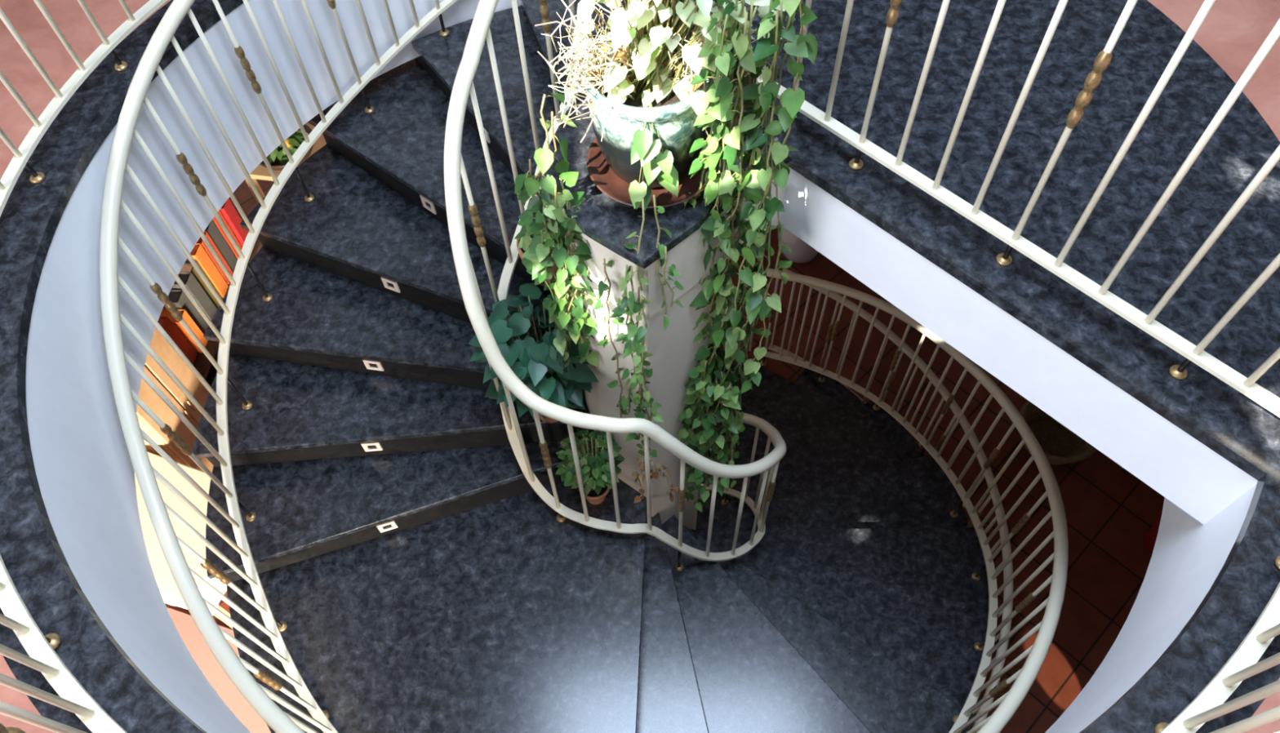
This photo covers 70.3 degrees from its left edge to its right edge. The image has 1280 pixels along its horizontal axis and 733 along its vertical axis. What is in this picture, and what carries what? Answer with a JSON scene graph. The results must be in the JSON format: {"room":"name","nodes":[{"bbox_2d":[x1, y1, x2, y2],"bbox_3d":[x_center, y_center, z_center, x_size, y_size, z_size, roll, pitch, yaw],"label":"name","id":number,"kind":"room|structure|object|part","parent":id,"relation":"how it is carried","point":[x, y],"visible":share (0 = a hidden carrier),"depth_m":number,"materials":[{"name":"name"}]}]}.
{"room":"spiral staircase","nodes":[
{"label":"spiral staircase","id":0,"kind":"room"},
{"bbox_2d":[0,0,1279,732],"bbox_3d":[0.002,-0.446,2.435,18.360,0.035,18.360,-40,65,-21],"label":"floor","id":1,"kind":"structure","parent":0,"point":[1234,426],"depth_m":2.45,"materials":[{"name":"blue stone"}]},
{"bbox_2d":[0,0,1279,732],"bbox_3d":[-0.437,-0.349,1.812,2.178,0.933,3.372,-40,65,-21],"label":"curved railing","id":2,"kind":"object","parent":1,"relation":"on","point":[1209,704],"visible":1,"depth_m":1.69,"materials":[{"name":"white metal"}]},
{"bbox_2d":[734,0,1279,417],"bbox_3d":[0.844,-0.562,1.911,0.042,0.933,1.813,-40,65,-21],"label":"railing","id":3,"kind":"object","parent":1,"relation":"on","point":[1197,354],"visible":0.89,"depth_m":2.00,"materials":[{"name":"white metal"}]},
{"bbox_2d":[566,233,713,529],"bbox_3d":[0.013,0.284,3.748,0.416,2.965,0.480,-37,64,-20],"label":"wall pillar","id":4,"kind":"structure","parent":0,"point":[673,348],"depth_m":2.90,"materials":[{"name":"beige paint"}]},
{"bbox_2d":[517,91,577,283],"bbox_3d":[-0.249,-0.441,2.370,0.202,0.600,0.174,-3,58,0],"label":"climbing vine","id":5,"kind":"object","parent":4,"relation":"attached to","point":[544,159],"visible":0.61,"depth_m":2.29,"materials":[{"name":"green plant"}]},
{"bbox_2d":[514,159,599,368],"bbox_3d":[-0.224,-0.257,2.623,0.227,0.889,0.210,-3,58,0],"label":"plant","id":6,"kind":"object","parent":4,"relation":"hanging from","point":[566,312],"visible":0.94,"depth_m":2.49,"materials":[{"name":"green plant"}]},
{"bbox_2d":[191,0,998,732],"bbox_3d":[-0.017,0.376,3.609,3.290,2.835,3.258,-3,58,0],"label":"spiral staircase","id":7,"kind":"structure","parent":4,"relation":"attached to","point":[420,582],"depth_m":3.48,"materials":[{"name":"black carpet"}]},
{"bbox_2d":[360,441,382,451],"bbox_3d":[-1.025,0.306,3.473,0.067,0.064,0.006,-4,58,-1],"label":"step light","id":8,"kind":"object","parent":7,"relation":"attached to","point":[370,446],"depth_m":3.47,"materials":[{"name":"grey plastic"}]},
{"bbox_2d":[362,358,384,371],"bbox_3d":[-1.017,-0.005,3.463,0.067,0.064,0.006,8,58,6],"label":"step light","id":9,"kind":"object","parent":7,"relation":"attached to","point":[367,364],"depth_m":3.46,"materials":[{"name":"grey plastic"}]},
{"bbox_2d":[376,520,398,533],"bbox_3d":[-0.970,0.613,3.484,0.067,0.064,0.006,-16,59,-8],"label":"step light","id":10,"kind":"object","parent":7,"relation":"attached to","point":[392,525],"depth_m":3.49,"materials":[{"name":"grey plastic"}]},
{"bbox_2d":[380,275,400,293],"bbox_3d":[-0.946,-0.311,3.447,0.067,0.064,0.006,20,60,14],"label":"step light","id":11,"kind":"object","parent":7,"relation":"attached to","point":[393,286],"depth_m":3.45,"materials":[{"name":"grey plastic"}]},
{"bbox_2d":[419,194,436,214],"bbox_3d":[-0.800,-0.612,3.429,0.067,0.064,0.006,34,65,21],"label":"step light","id":12,"kind":"object","parent":7,"relation":"attached to","point":[427,204],"depth_m":3.43,"materials":[{"name":"grey"}]},
{"bbox_2d":[483,127,490,143],"bbox_3d":[-0.582,-0.877,3.390,0.006,0.064,0.067,-30,62,-16],"label":"step light","id":13,"kind":"object","parent":7,"relation":"attached to","point":[487,135],"depth_m":3.38,"materials":[{"name":"grey plastic"}]},
{"bbox_2d":[468,282,599,423],"bbox_3d":[-0.339,0.002,3.170,0.478,0.610,0.450,-3,58,0],"label":"potted plant","id":14,"kind":"object","parent":7,"relation":"on","point":[535,363],"visible":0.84,"depth_m":3.00,"materials":[{"name":"green plant"}]},
{"bbox_3d":[-0.334,0.104,3.353,0.208,0.190,0.208,-3,58,0],"label":"pot","id":15,"kind":"part","parent":14,"relation":"part of","materials":[{"name":"ceramic"}]},
{"bbox_2d":[514,219,563,286],"bbox_3d":[-0.317,-0.400,2.990,0.178,0.303,0.177,-3,58,0],"label":"climbing vine","id":16,"kind":"object","parent":7,"relation":"on","point":[519,241],"visible":0.09,"depth_m":2.96,"materials":[{"name":"green plant"}]},
{"bbox_2d":[99,0,1068,732],"bbox_3d":[0.028,0.126,3.336,3.102,3.800,3.104,-3,58,0],"label":"stair railing","id":17,"kind":"object","parent":7,"relation":"on","point":[259,697],"visible":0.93,"depth_m":3.09,"materials":[{"name":"white metal"}]},
{"bbox_2d":[555,429,625,504],"bbox_3d":[-0.181,0.406,3.433,0.260,0.426,0.244,-3,58,0],"label":"potted plant","id":18,"kind":"object","parent":7,"relation":"on","point":[594,464],"visible":0.9,"depth_m":3.31,"materials":[{"name":"green plant"}]},
{"bbox_3d":[-0.177,0.484,3.570,0.125,0.110,0.125,-3,58,0],"label":"pot","id":19,"kind":"part","parent":18,"relation":"part of","materials":[{"name":"ceramic"}]},
{"bbox_2d":[444,0,786,571],"bbox_3d":[0.002,0.049,3.383,1.139,3.579,1.024,35,65,21],"label":"stair railing","id":20,"kind":"object","parent":7,"relation":"on","point":[479,31],"visible":0.83,"depth_m":2.82,"materials":[{"name":"white metal"}]},
{"bbox_2d":[631,457,678,502],"bbox_3d":[0.049,0.411,3.338,0.187,0.393,0.101,-18,59,-10],"label":"vine","id":21,"kind":"object","parent":4,"relation":"attached to","point":[640,477],"visible":0.92,"depth_m":3.32,"materials":[{"name":"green plant"}]},
{"bbox_2d":[676,351,745,511],"bbox_3d":[0.263,0.248,3.360,0.241,1.087,0.225,18,60,13],"label":"plant","id":22,"kind":"object","parent":4,"relation":"hanging from","point":[705,438],"visible":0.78,"depth_m":3.19,"materials":[{"name":"green plant"}]},
{"bbox_2d":[683,0,817,442],"bbox_3d":[0.251,-0.287,2.621,0.357,1.879,0.270,14,59,10],"label":"pothos","id":23,"kind":"object","parent":4,"relation":"hanging from","point":[720,293],"visible":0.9,"depth_m":2.22,"materials":[{"name":"green plant"}]},
{"bbox_2d":[25,0,1256,732],"bbox_3d":[0.009,-0.292,2.679,3.480,0.543,3.480,-3,58,0],"label":"wall","id":24,"kind":"structure","parent":0,"point":[84,469],"depth_m":2.52,"materials":[{"name":"white paint"}]},
{"bbox_2d":[543,98,786,269],"bbox_3d":[0.010,-0.577,2.516,0.593,0.037,0.560,-38,64,-20],"label":"pedestal top","id":25,"kind":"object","parent":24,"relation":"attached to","point":[607,221],"depth_m":2.38,"materials":[{"name":"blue stone"}]},
{"bbox_2d":[586,131,718,208],"bbox_3d":[0.033,-0.543,2.443,0.352,0.042,0.352,-3,58,0],"label":"saucer","id":26,"kind":"object","parent":25,"relation":"on","point":[600,172],"visible":0.29,"depth_m":2.41,"materials":[{"name":"ceramic"}]},
{"bbox_2d":[534,0,785,210],"bbox_3d":[0.059,-0.772,2.086,0.568,0.864,0.440,-3,58,0],"label":"potted plant","id":27,"kind":"object","parent":26,"relation":"on","point":[644,108],"visible":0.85,"depth_m":2.12,"materials":[{"name":"green plant"}]},
{"bbox_2d":[594,195,683,457],"bbox_3d":[-0.001,-0.027,2.704,0.256,1.261,0.176,-3,58,0],"label":"pothos","id":28,"kind":"object","parent":27,"relation":"hanging from","point":[632,307],"visible":0.95,"depth_m":2.51,"materials":[{"name":"green plant"}]},
{"bbox_3d":[0.024,-0.635,2.316,0.324,0.330,0.324,-3,58,0],"label":"pot","id":29,"kind":"part","parent":27,"relation":"part of","materials":[{"name":"green ceramic"}]},
{"bbox_2d":[164,178,1164,732],"bbox_3d":[0.074,1.176,4.996,11.000,0.100,11.000,-3,58,0],"label":"floor","id":30,"kind":"structure","parent":0,"point":[1110,513],"depth_m":5.15,"materials":[{"name":"ceramic"}]},
{"bbox_2d":[136,328,213,472],"bbox_3d":[-2.637,0.243,4.832,0.496,1.302,0.530,-3,58,0],"label":"cabinet","id":31,"kind":"object","parent":30,"relation":"on","point":[158,344],"visible":0.16,"depth_m":4.68,"materials":[{"name":"brown wood"}]},
{"bbox_3d":[-2.427,0.129,4.900,0.018,1.160,0.235,-3,58,0],"label":"door","id":32,"kind":"part","parent":31,"relation":"part of","materials":[{"name":"brown wood"}]},
{"bbox_3d":[-2.396,0.259,4.817,0.017,0.101,0.012,-3,58,0],"label":"handle","id":33,"kind":"part","parent":31,"relation":"part of","materials":[{"name":"gold metal"}]},
{"bbox_3d":[-2.399,0.208,4.849,0.017,0.101,0.012,-3,58,0],"label":"handle","id":34,"kind":"part","parent":31,"relation":"part of","materials":[{"name":"gold metal"}]},
{"bbox_2d":[166,606,271,732],"bbox_3d":[-2.493,1.986,4.488,1.500,0.012,1.500,15,59,11],"label":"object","id":35,"kind":"structure","parent":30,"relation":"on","point":[184,624],"depth_m":4.73,"materials":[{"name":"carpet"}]},
{"bbox_2d":[213,604,232,628],"bbox_3d":[-2.298,0.951,4.701,0.700,0.750,0.560,16,60,12],"label":"table","id":36,"kind":"object","parent":30,"relation":"on","point":[220,608],"visible":0.04,"depth_m":4.53,"materials":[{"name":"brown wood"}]},
{"bbox_2d":[134,452,226,616],"bbox_3d":[-2.305,0.802,4.466,0.770,0.207,0.621,16,60,12],"label":"tablecloth","id":37,"kind":"object","parent":36,"relation":"on","point":[171,594],"visible":0.2,"depth_m":4.36,"materials":[{"name":"beige fabric"}]},
{"bbox_2d":[193,230,262,386],"bbox_3d":[-2.611,-0.241,5.602,0.420,0.520,1.140,3,58,4],"label":"bookcase","id":38,"kind":"object","parent":30,"relation":"on","point":[202,363],"visible":0.02,"depth_m":5.21,"materials":[{"name":"brown wood"}]},
{"bbox_2d":[157,315,196,364],"bbox_3d":[-2.669,-0.141,5.014,0.272,0.368,0.088,3,58,4],"label":"binder","id":39,"kind":"object","parent":38,"relation":"on","point":[166,323],"visible":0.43,"depth_m":4.98,"materials":[{"name":"brown plastic"}]},
{"bbox_2d":[160,308,208,352],"bbox_3d":[-2.630,-0.203,5.093,0.272,0.299,0.088,3,58,4],"label":"binder","id":40,"kind":"object","parent":38,"relation":"on","point":[187,318],"visible":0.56,"depth_m":5.04,"materials":[{"name":"orange plastic"}]},
{"bbox_2d":[163,289,208,333],"bbox_3d":[-2.648,-0.299,5.127,0.272,0.345,0.088,3,58,4],"label":"binder","id":41,"kind":"object","parent":38,"relation":"on","point":[179,298],"visible":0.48,"depth_m":5.04,"materials":[{"name":"grey plastic"}]},
{"bbox_2d":[171,271,217,320],"bbox_3d":[-2.613,-0.390,5.163,0.272,0.380,0.088,3,58,4],"label":"binder","id":42,"kind":"object","parent":38,"relation":"on","point":[188,278],"visible":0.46,"depth_m":5.09,"materials":[{"name":"grey plastic"}]},
{"bbox_2d":[180,260,222,309],"bbox_3d":[-2.620,-0.467,5.226,0.272,0.356,0.088,3,58,4],"label":"binder","id":43,"kind":"object","parent":38,"relation":"on","point":[187,267],"visible":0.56,"depth_m":5.14,"materials":[{"name":"green plastic"}]},
{"bbox_2d":[186,243,228,297],"bbox_3d":[-2.608,-0.559,5.263,0.272,0.391,0.088,3,58,4],"label":"binder","id":44,"kind":"object","parent":38,"relation":"on","point":[197,253],"visible":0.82,"depth_m":5.22,"materials":[{"name":"orange plastic"}]},
{"bbox_3d":[-2.611,-0.231,5.618,0.380,0.020,1.060,3,58,4],"label":"shelf","id":45,"kind":"part","parent":38,"relation":"part of","materials":[{"name":"brown wood"}]},
{"bbox_2d":[196,231,233,284],"bbox_3d":[-2.602,-0.638,5.320,0.272,0.380,0.088,3,58,4],"label":"binder","id":46,"kind":"object","parent":38,"relation":"on","point":[200,241],"visible":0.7,"depth_m":5.29,"materials":[{"name":"red plastic"}]},
{"bbox_2d":[204,220,237,271],"bbox_3d":[-2.600,-0.718,5.378,0.272,0.368,0.088,3,58,4],"label":"binder","id":47,"kind":"object","parent":38,"relation":"on","point":[211,229],"visible":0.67,"depth_m":5.35,"materials":[{"name":"grey plastic"}]},
{"bbox_2d":[212,210,242,258],"bbox_3d":[-2.594,-0.807,5.420,0.272,0.391,0.088,3,58,4],"label":"binder","id":48,"kind":"object","parent":38,"relation":"on","point":[215,220],"visible":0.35,"depth_m":5.41,"materials":[{"name":"red plastic"}]},
{"bbox_2d":[219,199,248,246],"bbox_3d":[-2.564,-0.876,5.490,0.272,0.345,0.088,3,58,4],"label":"binder","id":49,"kind":"object","parent":38,"relation":"on","point":[228,211],"visible":0.3,"depth_m":5.45,"materials":[{"name":"plastic"}]},
{"bbox_3d":[-2.564,-0.697,5.907,0.400,0.490,0.030,3,58,4],"label":"panel","id":50,"kind":"part","parent":38,"relation":"part of","materials":[{"name":"brown wood"}]},
{"bbox_2d":[244,122,326,203],"bbox_3d":[-2.292,-1.396,6.288,0.500,0.580,0.800,8,58,6],"label":"side table","id":51,"kind":"object","parent":30,"relation":"on","point":[260,172],"visible":0.02,"depth_m":5.95,"materials":[{"name":"brown wood"}]},
{"bbox_3d":[-2.558,-1.121,6.145,0.045,0.540,0.045,8,58,6],"label":"leg","id":52,"kind":"part","parent":51,"relation":"part of","materials":[{"name":"brown wood"}]},
{"bbox_2d":[259,124,313,170],"bbox_3d":[-2.293,-1.415,5.828,0.420,0.218,0.420,-3,58,0],"label":"potted plant","id":53,"kind":"object","parent":51,"relation":"on","point":[277,159],"visible":0.28,"depth_m":5.75,"materials":[{"name":"green plant"}]},
{"bbox_2d":[697,353,793,502],"bbox_3d":[0.073,1.145,4.947,3.000,0.015,3.000,-3,58,0],"label":"trim","id":54,"kind":"structure","parent":30,"relation":"on","point":[760,401],"depth_m":5.52,"materials":[{"name":"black stone"}]},
{"bbox_2d":[779,227,818,262],"bbox_3d":[1.065,-0.862,5.963,0.300,0.400,0.300,-3,58,0],"label":"jar","id":55,"kind":"object","parent":30,"relation":"on","point":[801,251],"visible":0.29,"depth_m":5.89,"materials":[{"name":"white ceramic"}]},
{"bbox_2d":[768,268,1013,732],"bbox_3d":[1.368,0.640,4.742,0.602,0.842,2.501,-12,58,-6],"label":"guard railing","id":56,"kind":"object","parent":30,"relation":"on","point":[988,474],"visible":0.43,"depth_m":4.63,"materials":[{"name":"metal"}]},
{"bbox_3d":[1.375,0.823,5.029,0.598,0.012,2.497,-12,58,-6],"label":"rail","id":57,"kind":"part","parent":56,"relation":"part of","materials":[{"name":"white metal"}]},
{"bbox_2d":[1019,400,1096,465],"bbox_3d":[2.401,0.387,5.259,0.452,0.179,0.450,-3,58,0],"label":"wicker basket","id":58,"kind":"object","parent":30,"relation":"on","point":[1060,445],"visible":0.46,"depth_m":5.32,"materials":[{"name":"brown wicker"}]},
{"bbox_2d":[1120,467,1128,473],"bbox_3d":[3.027,0.502,5.074,0.420,0.350,0.420,-40,65,-21],"label":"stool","id":59,"kind":"object","parent":30,"relation":"on","point":[1122,469],"visible":0.02,"depth_m":5.21,"materials":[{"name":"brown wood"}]},
{"bbox_2d":[1145,510,1162,553],"bbox_3d":[2.864,0.889,4.849,0.256,0.323,0.256,-3,58,0],"label":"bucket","id":60,"kind":"object","parent":30,"relation":"on","point":[1151,536],"visible":0.09,"depth_m":4.90,"materials":[{"name":"plastic"}]},
{"bbox_2d":[780,166,1257,524],"bbox_3d":[0.955,-0.160,2.391,0.220,0.243,1.397,-40,65,-21],"label":"beam","id":61,"kind":"structure","parent":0,"point":[1181,468],"depth_m":2.30,"materials":[{"name":"white paint"}]}
]}

